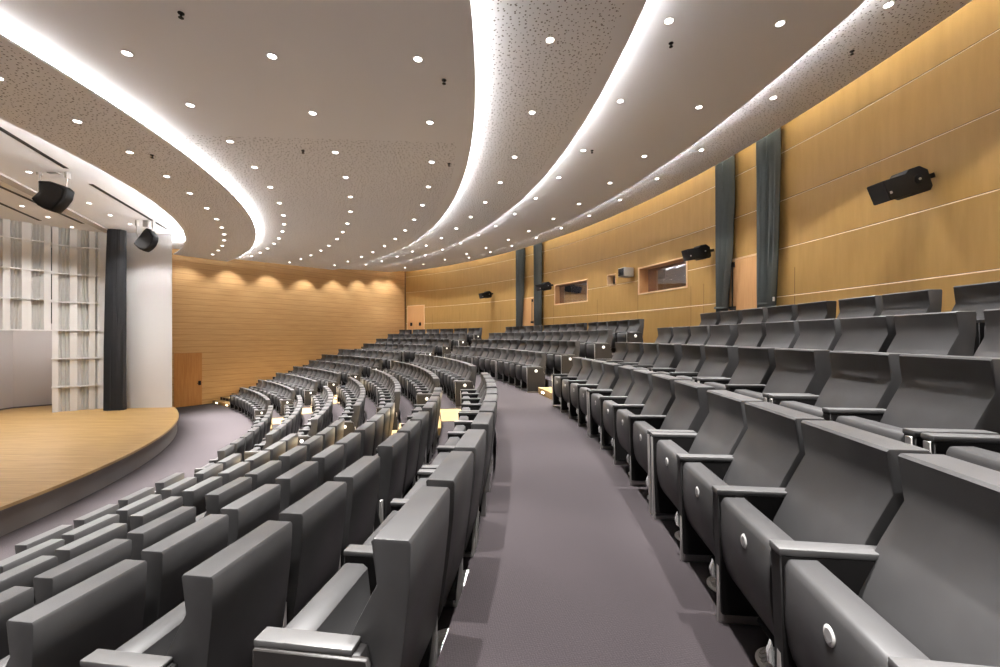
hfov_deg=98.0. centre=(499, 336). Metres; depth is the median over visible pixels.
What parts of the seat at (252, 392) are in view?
backrest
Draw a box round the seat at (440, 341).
[434,339,443,356]
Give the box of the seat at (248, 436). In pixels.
[240,432,252,461]
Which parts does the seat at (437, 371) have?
backrest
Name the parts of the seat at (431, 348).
backrest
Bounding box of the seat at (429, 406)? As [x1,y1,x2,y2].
[392,402,435,464]
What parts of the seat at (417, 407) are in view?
backrest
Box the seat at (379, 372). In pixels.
[368,371,382,400]
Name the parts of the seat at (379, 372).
backrest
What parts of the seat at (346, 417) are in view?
backrest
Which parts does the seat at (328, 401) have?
backrest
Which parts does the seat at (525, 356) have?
panel, backrest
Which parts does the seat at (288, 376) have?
backrest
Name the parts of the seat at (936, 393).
leg, panel, backrest, armrest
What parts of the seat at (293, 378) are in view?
backrest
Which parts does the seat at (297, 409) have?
backrest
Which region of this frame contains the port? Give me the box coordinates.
[607,273,615,285]
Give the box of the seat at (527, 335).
[522,332,530,339]
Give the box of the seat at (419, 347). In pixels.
[410,345,421,359]
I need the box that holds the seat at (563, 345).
[547,341,567,373]
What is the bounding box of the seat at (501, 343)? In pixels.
[496,340,504,348]
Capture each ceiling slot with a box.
[0,127,68,168]
[0,186,83,223]
[0,203,41,220]
[89,184,167,228]
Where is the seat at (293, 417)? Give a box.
[287,415,295,433]
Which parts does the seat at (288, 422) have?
backrest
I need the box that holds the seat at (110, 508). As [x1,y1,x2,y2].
[73,504,118,528]
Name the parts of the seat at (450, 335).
backrest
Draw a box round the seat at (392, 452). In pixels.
[374,433,407,530]
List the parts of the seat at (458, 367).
panel, backrest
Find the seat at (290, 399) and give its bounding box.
[279,389,294,416]
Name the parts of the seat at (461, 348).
backrest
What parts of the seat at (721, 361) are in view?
armrest, backrest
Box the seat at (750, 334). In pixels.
[733,323,766,346]
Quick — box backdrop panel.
[0,219,100,412]
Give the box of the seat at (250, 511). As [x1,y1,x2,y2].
[220,484,280,545]
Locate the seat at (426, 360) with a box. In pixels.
[416,355,428,365]
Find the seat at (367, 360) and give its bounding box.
[359,357,369,377]
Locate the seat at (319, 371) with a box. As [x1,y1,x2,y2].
[310,369,321,378]
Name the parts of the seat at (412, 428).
backrest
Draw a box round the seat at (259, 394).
[248,393,263,419]
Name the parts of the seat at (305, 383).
backrest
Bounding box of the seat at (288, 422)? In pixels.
[262,419,291,440]
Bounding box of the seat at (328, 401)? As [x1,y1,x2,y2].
[311,400,332,421]
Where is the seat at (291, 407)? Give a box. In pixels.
[284,395,300,415]
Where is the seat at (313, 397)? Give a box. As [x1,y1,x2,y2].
[311,386,328,412]
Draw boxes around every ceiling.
[0,0,475,269]
[0,34,255,261]
[0,119,184,248]
[341,0,646,269]
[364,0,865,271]
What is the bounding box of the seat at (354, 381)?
[342,380,357,407]
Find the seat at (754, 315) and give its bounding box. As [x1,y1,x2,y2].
[738,307,767,335]
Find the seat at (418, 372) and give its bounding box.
[405,367,422,399]
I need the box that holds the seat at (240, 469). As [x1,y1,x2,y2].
[218,462,249,485]
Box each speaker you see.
[32,172,74,213]
[134,220,158,251]
[479,291,492,298]
[535,282,552,290]
[681,244,713,260]
[867,166,935,204]
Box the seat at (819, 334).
[793,318,841,350]
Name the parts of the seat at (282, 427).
backrest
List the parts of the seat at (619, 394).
leg, panel, armrest, foot rail, panel, armrest, backrest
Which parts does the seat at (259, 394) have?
backrest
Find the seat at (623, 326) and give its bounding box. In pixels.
[611,320,629,347]
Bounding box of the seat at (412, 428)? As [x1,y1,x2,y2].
[375,421,420,497]
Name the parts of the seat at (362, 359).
backrest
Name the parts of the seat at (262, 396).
backrest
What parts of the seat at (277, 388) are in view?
backrest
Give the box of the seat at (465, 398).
[462,375,491,403]
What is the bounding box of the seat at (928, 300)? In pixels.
[880,289,941,315]
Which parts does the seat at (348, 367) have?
backrest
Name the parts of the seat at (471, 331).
backrest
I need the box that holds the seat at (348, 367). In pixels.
[338,364,352,385]
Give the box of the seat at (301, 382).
[291,377,305,400]
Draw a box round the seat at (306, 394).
[302,380,317,405]
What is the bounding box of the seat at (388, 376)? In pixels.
[376,375,392,397]
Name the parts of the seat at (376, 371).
backrest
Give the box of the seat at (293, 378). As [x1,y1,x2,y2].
[283,375,296,385]
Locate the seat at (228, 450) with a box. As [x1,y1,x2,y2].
[194,444,234,473]
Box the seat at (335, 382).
[325,373,339,396]
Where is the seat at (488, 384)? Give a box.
[459,382,496,411]
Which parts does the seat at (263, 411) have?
panel, backrest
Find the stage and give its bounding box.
[0,405,178,536]
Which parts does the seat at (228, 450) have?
backrest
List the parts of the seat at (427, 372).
panel, backrest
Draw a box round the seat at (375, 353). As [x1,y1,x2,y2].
[371,351,377,357]
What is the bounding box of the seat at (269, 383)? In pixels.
[259,381,271,393]
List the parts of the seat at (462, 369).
panel, backrest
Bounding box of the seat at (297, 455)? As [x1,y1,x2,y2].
[279,446,306,474]
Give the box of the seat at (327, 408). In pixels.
[304,406,329,427]
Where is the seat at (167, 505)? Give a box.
[129,496,182,530]
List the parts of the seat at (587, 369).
panel, armrest, backrest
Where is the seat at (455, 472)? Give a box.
[343,451,473,666]
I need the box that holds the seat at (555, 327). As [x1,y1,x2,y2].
[550,324,559,331]
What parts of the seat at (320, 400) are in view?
backrest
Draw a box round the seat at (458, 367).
[444,361,463,396]
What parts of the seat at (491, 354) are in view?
backrest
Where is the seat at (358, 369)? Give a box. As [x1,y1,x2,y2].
[347,365,361,381]
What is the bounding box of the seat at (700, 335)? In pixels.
[687,325,710,344]
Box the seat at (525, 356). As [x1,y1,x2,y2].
[509,350,528,386]
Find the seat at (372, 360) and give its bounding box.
[362,358,375,377]
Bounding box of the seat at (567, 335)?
[561,331,571,340]
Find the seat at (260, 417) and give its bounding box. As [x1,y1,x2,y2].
[255,405,272,420]
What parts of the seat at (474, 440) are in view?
armrest, panel, armrest, panel, foot rail, leg, leg, backrest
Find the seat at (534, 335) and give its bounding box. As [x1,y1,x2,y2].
[529,332,537,339]
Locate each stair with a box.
[213,365,305,406]
[270,395,339,430]
[392,409,460,434]
[538,387,551,399]
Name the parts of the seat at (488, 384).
armrest, backrest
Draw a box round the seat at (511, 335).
[507,332,514,339]
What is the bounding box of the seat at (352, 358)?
[346,356,354,363]
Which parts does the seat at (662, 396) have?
leg, foot rail, panel, armrest, backrest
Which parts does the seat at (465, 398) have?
panel, armrest, backrest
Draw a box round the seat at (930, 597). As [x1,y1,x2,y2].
[784,453,999,666]
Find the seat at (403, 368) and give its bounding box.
[392,363,408,376]
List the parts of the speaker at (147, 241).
yoke arm, ceiling plate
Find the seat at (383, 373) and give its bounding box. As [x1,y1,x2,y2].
[371,372,387,402]
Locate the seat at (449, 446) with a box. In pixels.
[437,402,496,515]
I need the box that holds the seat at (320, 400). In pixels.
[314,388,330,407]
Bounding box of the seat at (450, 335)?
[447,333,453,350]
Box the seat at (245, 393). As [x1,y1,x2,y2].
[235,388,248,411]
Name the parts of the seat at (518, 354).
panel, backrest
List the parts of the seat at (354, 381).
backrest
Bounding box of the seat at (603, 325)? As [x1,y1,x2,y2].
[597,321,607,329]
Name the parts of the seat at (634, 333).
panel, backrest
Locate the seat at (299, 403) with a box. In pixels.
[283,402,302,428]
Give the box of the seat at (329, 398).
[313,397,332,414]
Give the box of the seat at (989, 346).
[974,309,999,357]
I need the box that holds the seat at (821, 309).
[796,301,836,320]
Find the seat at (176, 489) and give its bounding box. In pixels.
[161,477,196,500]
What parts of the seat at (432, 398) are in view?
panel, leg, backrest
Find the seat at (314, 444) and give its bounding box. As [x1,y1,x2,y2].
[300,435,322,460]
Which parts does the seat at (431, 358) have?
backrest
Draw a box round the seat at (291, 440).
[280,433,297,451]
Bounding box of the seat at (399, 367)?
[388,362,403,374]
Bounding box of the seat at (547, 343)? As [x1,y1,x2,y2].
[536,340,550,373]
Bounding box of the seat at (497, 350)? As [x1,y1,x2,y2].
[485,348,501,376]
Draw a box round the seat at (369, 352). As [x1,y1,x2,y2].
[366,350,373,357]
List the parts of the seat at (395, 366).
backrest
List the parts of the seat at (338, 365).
backrest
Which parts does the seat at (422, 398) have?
panel, backrest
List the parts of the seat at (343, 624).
armrest, panel, panel, backrest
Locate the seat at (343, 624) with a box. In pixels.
[253,486,449,666]
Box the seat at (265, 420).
[260,418,267,441]
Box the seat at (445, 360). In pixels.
[432,358,449,373]
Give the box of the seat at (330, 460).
[311,445,343,487]
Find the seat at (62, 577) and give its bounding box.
[33,539,131,605]
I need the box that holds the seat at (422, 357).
[413,354,424,364]
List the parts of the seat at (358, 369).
panel, backrest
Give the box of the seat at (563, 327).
[559,324,567,330]
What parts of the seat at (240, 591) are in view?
armrest, panel, backrest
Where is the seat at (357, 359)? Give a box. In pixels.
[353,356,359,364]
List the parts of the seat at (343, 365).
backrest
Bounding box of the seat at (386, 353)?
[381,351,389,370]
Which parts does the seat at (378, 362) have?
backrest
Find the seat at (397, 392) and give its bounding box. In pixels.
[376,389,400,429]
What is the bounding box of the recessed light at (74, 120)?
[71,119,82,123]
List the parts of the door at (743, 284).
frame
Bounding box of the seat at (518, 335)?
[514,332,523,339]
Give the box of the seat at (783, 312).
[766,304,797,321]
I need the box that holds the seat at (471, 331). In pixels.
[467,328,474,346]
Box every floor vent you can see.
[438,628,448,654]
[463,569,468,586]
[675,531,679,540]
[706,576,715,591]
[755,647,774,666]
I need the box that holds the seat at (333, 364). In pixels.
[328,362,337,370]
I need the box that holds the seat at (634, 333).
[617,319,643,342]
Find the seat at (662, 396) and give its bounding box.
[616,374,683,485]
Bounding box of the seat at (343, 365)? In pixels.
[333,363,345,383]
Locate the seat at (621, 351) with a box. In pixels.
[595,342,627,362]
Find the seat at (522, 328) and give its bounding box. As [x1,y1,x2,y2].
[519,326,526,331]
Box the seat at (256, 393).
[245,392,259,417]
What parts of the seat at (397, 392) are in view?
panel, backrest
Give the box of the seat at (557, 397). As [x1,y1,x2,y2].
[552,357,586,412]
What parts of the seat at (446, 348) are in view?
panel, backrest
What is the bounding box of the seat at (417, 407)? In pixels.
[411,387,441,444]
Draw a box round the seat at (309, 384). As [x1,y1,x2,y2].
[299,379,312,403]
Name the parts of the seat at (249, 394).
backrest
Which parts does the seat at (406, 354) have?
backrest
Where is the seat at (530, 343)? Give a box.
[525,340,533,350]
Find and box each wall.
[100,232,106,408]
[126,233,171,407]
[172,249,404,406]
[406,0,999,342]
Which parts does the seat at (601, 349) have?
panel, backrest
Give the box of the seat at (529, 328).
[526,326,533,331]
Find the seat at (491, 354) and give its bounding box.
[479,348,494,373]
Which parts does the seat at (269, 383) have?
backrest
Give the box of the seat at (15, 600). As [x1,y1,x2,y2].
[0,586,33,659]
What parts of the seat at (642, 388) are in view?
leg, foot rail, panel, armrest, backrest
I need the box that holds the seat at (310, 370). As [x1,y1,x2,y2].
[302,368,314,376]
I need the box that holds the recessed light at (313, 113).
[308,111,316,115]
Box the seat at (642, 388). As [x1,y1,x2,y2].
[603,369,659,464]
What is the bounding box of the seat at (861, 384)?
[769,351,908,421]
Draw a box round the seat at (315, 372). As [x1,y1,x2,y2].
[306,368,317,377]
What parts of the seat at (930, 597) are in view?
backrest, armrest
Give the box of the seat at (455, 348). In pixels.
[444,346,458,358]
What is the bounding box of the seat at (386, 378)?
[373,374,389,405]
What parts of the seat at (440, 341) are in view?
backrest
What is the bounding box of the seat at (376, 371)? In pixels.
[365,370,379,397]
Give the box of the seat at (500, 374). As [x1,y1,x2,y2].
[496,349,514,382]
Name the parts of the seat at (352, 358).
backrest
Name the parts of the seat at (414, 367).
backrest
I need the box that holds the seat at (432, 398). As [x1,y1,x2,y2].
[401,396,439,464]
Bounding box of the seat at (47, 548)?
[0,539,63,573]
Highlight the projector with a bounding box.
[618,267,633,277]
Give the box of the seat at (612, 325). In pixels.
[607,321,618,352]
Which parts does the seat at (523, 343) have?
backrest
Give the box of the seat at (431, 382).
[416,375,437,400]
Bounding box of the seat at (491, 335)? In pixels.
[488,333,494,338]
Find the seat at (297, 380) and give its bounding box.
[287,376,301,387]
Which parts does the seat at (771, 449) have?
leg, foot rail, panel, armrest, backrest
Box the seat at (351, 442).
[335,433,360,470]
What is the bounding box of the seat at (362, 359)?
[358,357,364,376]
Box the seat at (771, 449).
[682,402,825,624]
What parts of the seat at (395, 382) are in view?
backrest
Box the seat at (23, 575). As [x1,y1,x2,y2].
[0,555,56,604]
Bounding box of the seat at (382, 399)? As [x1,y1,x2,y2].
[379,384,399,402]
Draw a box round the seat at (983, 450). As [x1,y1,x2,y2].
[921,433,999,471]
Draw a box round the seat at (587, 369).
[562,359,593,418]
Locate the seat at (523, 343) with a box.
[514,340,526,349]
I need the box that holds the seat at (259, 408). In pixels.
[252,396,267,421]
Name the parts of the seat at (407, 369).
backrest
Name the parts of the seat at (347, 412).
backrest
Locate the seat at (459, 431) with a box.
[447,394,497,491]
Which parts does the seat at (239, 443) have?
backrest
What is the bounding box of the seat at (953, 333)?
[886,311,976,355]
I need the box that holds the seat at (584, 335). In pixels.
[578,330,589,342]
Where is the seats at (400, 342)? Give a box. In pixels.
[230,328,467,410]
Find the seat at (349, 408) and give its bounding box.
[344,392,365,424]
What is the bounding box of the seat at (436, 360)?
[424,356,439,369]
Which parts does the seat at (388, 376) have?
backrest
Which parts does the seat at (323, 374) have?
backrest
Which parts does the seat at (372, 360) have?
backrest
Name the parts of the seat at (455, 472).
armrest, panel, leg, backrest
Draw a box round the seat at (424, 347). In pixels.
[415,345,427,353]
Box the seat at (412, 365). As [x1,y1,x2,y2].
[399,364,415,394]
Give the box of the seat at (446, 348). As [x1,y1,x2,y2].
[437,339,450,356]
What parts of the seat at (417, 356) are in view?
backrest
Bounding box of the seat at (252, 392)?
[242,391,256,415]
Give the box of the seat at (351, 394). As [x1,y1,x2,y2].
[344,381,360,407]
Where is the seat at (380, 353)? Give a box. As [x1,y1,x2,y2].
[377,351,383,358]
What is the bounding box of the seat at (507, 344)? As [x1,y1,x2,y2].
[503,340,510,348]
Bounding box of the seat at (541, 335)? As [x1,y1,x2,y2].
[537,332,544,339]
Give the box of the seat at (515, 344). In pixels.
[509,340,519,348]
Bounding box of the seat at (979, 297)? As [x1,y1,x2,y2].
[951,281,999,355]
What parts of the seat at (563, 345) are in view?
panel, backrest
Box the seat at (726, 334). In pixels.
[706,324,737,345]
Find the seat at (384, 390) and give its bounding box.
[377,377,395,406]
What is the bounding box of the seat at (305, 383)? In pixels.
[295,378,309,394]
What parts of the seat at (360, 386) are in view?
backrest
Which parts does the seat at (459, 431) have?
panel, armrest, leg, backrest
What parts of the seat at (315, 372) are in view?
backrest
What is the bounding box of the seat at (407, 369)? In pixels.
[395,364,411,392]
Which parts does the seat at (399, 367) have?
backrest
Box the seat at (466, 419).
[454,388,497,473]
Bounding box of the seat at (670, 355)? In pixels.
[637,344,682,370]
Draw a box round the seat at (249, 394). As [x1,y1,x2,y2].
[238,389,253,413]
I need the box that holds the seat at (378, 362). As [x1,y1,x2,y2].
[367,358,381,375]
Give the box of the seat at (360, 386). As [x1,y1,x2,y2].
[346,385,363,398]
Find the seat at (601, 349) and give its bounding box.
[586,330,612,359]
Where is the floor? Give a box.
[0,345,773,666]
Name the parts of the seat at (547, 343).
backrest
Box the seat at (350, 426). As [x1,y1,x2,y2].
[334,402,361,436]
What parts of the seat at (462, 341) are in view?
backrest, panel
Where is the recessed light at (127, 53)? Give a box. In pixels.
[120,50,133,56]
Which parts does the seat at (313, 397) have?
backrest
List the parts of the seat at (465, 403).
panel, armrest, backrest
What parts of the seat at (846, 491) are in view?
floor rail, leg, panel, armrest, backrest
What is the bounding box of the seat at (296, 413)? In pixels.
[274,411,298,432]
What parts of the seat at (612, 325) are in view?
backrest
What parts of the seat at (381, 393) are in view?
backrest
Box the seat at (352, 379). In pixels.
[340,378,355,407]
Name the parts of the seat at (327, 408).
backrest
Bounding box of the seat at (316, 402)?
[315,390,331,404]
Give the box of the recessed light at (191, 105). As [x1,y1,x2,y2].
[185,103,195,107]
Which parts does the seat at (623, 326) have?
backrest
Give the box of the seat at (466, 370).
[450,363,472,403]
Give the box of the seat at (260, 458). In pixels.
[244,451,269,470]
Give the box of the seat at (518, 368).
[515,351,535,389]
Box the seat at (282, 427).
[254,424,286,450]
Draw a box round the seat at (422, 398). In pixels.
[417,377,439,403]
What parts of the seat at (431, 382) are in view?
backrest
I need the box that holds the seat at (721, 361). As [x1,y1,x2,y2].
[676,345,738,381]
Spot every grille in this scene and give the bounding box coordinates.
[33,183,61,207]
[135,230,151,248]
[681,250,689,260]
[867,182,889,204]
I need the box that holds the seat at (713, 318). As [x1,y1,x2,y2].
[699,312,720,325]
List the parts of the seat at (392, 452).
panel, leg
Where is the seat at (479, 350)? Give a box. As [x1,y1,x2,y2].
[467,347,483,363]
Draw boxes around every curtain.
[103,229,126,410]
[516,248,524,325]
[534,243,541,325]
[714,155,734,311]
[756,127,780,307]
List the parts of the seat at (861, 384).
panel, armrest, panel, armrest, backrest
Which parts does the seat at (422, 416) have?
panel, backrest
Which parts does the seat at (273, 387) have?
backrest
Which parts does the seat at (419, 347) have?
backrest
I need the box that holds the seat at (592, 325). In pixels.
[588,322,597,329]
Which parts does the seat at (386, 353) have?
backrest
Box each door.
[174,352,202,407]
[407,305,424,332]
[522,297,533,325]
[728,253,756,310]
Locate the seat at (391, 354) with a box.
[382,352,393,369]
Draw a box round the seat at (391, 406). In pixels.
[366,403,394,437]
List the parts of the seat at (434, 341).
backrest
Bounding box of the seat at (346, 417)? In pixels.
[338,398,363,425]
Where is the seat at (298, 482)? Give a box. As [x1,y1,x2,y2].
[275,461,317,513]
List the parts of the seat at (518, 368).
panel, backrest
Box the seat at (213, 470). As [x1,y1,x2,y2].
[194,463,222,483]
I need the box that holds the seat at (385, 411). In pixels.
[376,408,389,442]
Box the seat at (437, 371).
[435,359,455,391]
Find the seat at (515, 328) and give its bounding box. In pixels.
[512,326,519,331]
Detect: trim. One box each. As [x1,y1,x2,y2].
[0,173,107,232]
[405,271,405,329]
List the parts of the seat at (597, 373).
panel, armrest, backrest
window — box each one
[554,279,587,304]
[638,257,708,294]
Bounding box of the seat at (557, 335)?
[552,331,562,340]
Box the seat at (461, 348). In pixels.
[451,346,463,358]
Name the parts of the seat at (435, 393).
backrest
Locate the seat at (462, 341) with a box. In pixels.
[453,333,466,345]
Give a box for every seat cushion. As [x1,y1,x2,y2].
[0,655,9,666]
[115,601,185,655]
[196,511,206,521]
[202,462,214,467]
[250,447,260,450]
[285,563,370,634]
[342,373,345,382]
[362,366,365,374]
[363,511,397,544]
[367,367,370,375]
[403,478,427,498]
[405,352,408,359]
[410,352,414,359]
[431,452,448,464]
[437,346,441,354]
[440,372,442,384]
[444,437,459,445]
[447,375,450,389]
[450,377,454,391]
[453,425,465,430]
[459,416,468,419]
[474,358,477,368]
[479,358,483,369]
[485,359,489,371]
[490,360,494,372]
[498,361,502,374]
[503,362,508,376]
[509,363,514,378]
[515,365,520,380]
[522,366,526,382]
[547,354,552,368]
[554,355,560,370]
[554,376,560,396]
[562,379,568,402]
[570,383,577,408]
[579,343,584,357]
[579,387,588,415]
[586,344,593,358]
[591,393,602,425]
[603,400,616,436]
[611,333,615,347]
[616,409,634,452]
[617,333,625,341]
[633,421,654,472]
[656,440,688,509]
[657,371,669,374]
[676,376,691,380]
[682,462,728,555]
[704,382,725,389]
[720,497,793,634]
[734,389,762,399]
[779,401,822,417]
[784,559,929,666]
[836,416,903,441]
[946,446,999,471]
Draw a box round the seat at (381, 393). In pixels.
[379,379,397,398]
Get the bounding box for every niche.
[0,324,51,408]
[0,404,51,409]
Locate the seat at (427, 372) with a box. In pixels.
[413,371,432,403]
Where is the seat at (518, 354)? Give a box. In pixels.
[503,350,524,384]
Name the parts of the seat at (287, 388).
backrest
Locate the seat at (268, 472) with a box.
[206,461,281,510]
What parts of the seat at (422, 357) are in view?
backrest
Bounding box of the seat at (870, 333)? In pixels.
[831,315,895,373]
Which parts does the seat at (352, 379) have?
backrest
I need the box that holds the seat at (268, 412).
[251,411,271,431]
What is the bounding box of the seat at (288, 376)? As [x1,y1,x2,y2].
[278,374,291,384]
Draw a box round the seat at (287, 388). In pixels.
[277,387,291,413]
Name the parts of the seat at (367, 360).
backrest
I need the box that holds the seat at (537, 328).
[533,325,542,331]
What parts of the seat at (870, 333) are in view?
backrest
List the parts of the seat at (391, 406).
backrest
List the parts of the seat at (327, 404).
backrest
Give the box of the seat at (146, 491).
[118,487,154,508]
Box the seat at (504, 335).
[500,333,507,339]
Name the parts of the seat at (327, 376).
backrest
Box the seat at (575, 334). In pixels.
[570,331,579,340]
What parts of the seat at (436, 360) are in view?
backrest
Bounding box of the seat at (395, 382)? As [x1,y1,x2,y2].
[380,381,399,398]
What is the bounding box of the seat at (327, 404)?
[308,403,331,425]
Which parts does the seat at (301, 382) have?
backrest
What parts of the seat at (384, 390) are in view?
backrest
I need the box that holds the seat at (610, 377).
[579,363,622,435]
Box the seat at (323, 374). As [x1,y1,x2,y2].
[313,370,327,392]
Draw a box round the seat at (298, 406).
[281,405,301,432]
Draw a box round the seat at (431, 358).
[420,355,433,367]
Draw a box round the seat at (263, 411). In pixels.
[254,398,270,416]
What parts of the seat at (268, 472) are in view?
backrest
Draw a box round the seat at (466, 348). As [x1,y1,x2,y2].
[456,346,469,360]
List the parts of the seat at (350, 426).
panel, backrest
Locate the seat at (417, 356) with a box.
[405,354,419,363]
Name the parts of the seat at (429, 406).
backrest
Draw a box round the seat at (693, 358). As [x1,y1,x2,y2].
[651,344,705,376]
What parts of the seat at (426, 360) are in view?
backrest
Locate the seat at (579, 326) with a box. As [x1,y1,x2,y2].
[575,323,586,330]
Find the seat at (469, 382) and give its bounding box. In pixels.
[453,365,476,407]
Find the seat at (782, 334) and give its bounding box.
[760,321,799,347]
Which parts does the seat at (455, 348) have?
backrest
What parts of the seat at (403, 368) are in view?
backrest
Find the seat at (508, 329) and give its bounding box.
[505,327,512,332]
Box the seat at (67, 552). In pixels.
[55,523,127,565]
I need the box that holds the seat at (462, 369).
[447,362,466,399]
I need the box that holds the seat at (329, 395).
[315,394,332,424]
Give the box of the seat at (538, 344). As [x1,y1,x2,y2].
[532,340,543,350]
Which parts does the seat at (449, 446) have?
armrest, panel, leg, backrest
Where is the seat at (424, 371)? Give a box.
[411,370,429,405]
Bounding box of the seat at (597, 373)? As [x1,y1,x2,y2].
[570,360,609,426]
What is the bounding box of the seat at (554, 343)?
[546,340,558,375]
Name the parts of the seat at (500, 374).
panel, panel, backrest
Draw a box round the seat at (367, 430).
[355,422,374,458]
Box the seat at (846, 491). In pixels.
[720,420,930,666]
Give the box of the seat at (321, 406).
[315,392,332,407]
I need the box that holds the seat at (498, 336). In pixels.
[494,333,501,339]
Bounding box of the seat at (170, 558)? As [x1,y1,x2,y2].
[141,514,228,630]
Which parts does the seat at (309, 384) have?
backrest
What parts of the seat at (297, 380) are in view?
backrest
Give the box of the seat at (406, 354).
[403,344,416,361]
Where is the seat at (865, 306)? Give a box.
[837,295,883,317]
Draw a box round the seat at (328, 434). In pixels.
[316,427,334,450]
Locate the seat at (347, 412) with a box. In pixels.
[342,395,364,423]
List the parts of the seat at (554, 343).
panel, backrest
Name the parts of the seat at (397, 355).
backrest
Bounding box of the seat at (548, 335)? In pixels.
[544,332,552,339]
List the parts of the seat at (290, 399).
panel, backrest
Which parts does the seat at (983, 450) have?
leg, armrest, panel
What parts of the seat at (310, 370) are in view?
backrest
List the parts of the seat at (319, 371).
backrest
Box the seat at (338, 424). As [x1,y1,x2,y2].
[328,420,343,444]
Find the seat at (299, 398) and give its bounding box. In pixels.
[285,397,302,412]
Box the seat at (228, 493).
[196,477,251,521]
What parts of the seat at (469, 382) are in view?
panel, backrest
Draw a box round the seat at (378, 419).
[367,414,383,455]
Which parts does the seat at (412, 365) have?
panel, backrest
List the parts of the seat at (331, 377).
backrest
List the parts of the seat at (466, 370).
panel, backrest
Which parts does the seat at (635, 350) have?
backrest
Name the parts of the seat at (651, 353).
armrest, backrest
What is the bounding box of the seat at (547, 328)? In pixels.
[543,325,551,331]
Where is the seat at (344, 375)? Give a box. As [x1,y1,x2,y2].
[342,365,354,384]
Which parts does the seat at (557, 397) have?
leg, panel, panel, backrest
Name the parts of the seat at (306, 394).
panel, backrest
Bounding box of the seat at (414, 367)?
[402,366,419,396]
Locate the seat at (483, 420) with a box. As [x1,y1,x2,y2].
[421,412,493,543]
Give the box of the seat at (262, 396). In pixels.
[250,395,265,421]
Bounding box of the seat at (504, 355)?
[490,349,508,379]
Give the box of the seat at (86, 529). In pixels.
[61,514,118,544]
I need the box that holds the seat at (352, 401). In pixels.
[346,388,364,404]
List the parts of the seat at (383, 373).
backrest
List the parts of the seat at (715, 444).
leg, panel, armrest, leg, foot rail, panel, armrest, backrest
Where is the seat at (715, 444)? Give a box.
[650,390,763,561]
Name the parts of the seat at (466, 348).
backrest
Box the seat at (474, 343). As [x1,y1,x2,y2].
[470,339,477,346]
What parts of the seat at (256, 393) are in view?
backrest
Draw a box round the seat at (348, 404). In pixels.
[345,390,365,423]
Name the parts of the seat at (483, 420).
armrest, leg, backrest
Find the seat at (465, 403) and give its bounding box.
[461,378,494,409]
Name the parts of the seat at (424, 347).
backrest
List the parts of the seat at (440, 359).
backrest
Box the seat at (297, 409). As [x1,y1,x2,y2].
[278,408,300,431]
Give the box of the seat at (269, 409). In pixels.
[253,408,272,427]
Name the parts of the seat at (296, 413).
backrest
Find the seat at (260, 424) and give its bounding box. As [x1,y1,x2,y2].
[254,422,263,443]
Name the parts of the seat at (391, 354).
backrest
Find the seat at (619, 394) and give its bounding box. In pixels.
[588,366,639,448]
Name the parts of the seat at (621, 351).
armrest, backrest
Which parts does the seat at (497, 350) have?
panel, backrest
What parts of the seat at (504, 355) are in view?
backrest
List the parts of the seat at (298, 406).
backrest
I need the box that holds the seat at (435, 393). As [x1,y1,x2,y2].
[407,391,440,454]
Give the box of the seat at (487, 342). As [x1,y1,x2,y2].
[482,339,491,347]
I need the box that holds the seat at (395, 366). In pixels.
[383,361,398,372]
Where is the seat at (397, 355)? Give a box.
[387,352,400,368]
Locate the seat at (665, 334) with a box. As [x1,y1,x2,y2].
[655,327,673,343]
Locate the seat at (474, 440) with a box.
[390,429,485,606]
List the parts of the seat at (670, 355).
backrest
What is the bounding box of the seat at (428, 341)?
[425,339,431,344]
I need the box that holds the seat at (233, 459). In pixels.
[217,453,240,470]
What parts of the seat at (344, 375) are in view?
backrest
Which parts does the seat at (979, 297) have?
backrest, panel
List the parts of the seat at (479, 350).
backrest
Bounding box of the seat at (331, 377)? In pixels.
[321,372,336,388]
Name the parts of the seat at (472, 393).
panel, armrest, panel, armrest, backrest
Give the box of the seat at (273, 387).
[263,382,277,395]
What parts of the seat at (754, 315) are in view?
backrest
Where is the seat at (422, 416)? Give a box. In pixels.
[376,411,428,498]
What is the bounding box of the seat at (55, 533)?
[15,525,72,553]
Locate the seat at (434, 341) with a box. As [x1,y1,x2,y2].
[431,339,437,355]
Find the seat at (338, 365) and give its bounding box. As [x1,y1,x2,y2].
[330,363,340,371]
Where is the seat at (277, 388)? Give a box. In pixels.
[267,383,281,404]
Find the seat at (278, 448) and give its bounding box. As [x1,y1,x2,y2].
[264,441,285,460]
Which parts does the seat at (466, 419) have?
panel, armrest, panel, armrest, backrest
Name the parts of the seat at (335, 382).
panel, backrest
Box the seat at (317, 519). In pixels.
[279,481,346,627]
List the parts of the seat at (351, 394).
backrest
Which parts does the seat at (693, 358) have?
armrest, panel, armrest, backrest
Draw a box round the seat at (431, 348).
[421,345,434,355]
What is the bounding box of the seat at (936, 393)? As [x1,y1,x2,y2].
[836,354,999,447]
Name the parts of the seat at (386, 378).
backrest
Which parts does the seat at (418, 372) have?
backrest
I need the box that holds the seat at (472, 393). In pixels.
[460,372,489,403]
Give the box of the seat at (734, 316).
[719,310,742,324]
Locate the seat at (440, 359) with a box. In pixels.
[428,357,445,371]
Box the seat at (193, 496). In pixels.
[182,476,222,516]
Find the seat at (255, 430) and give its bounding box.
[248,427,259,448]
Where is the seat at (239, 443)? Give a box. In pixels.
[209,438,244,462]
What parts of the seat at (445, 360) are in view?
backrest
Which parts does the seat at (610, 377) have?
leg, backrest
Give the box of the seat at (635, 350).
[613,342,643,363]
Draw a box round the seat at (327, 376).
[317,371,331,393]
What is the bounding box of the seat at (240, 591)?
[80,520,291,666]
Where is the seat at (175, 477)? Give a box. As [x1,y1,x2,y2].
[155,472,184,498]
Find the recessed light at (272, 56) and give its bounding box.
[266,53,277,59]
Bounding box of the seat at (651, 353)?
[619,343,663,367]
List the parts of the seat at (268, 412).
backrest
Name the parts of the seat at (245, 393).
backrest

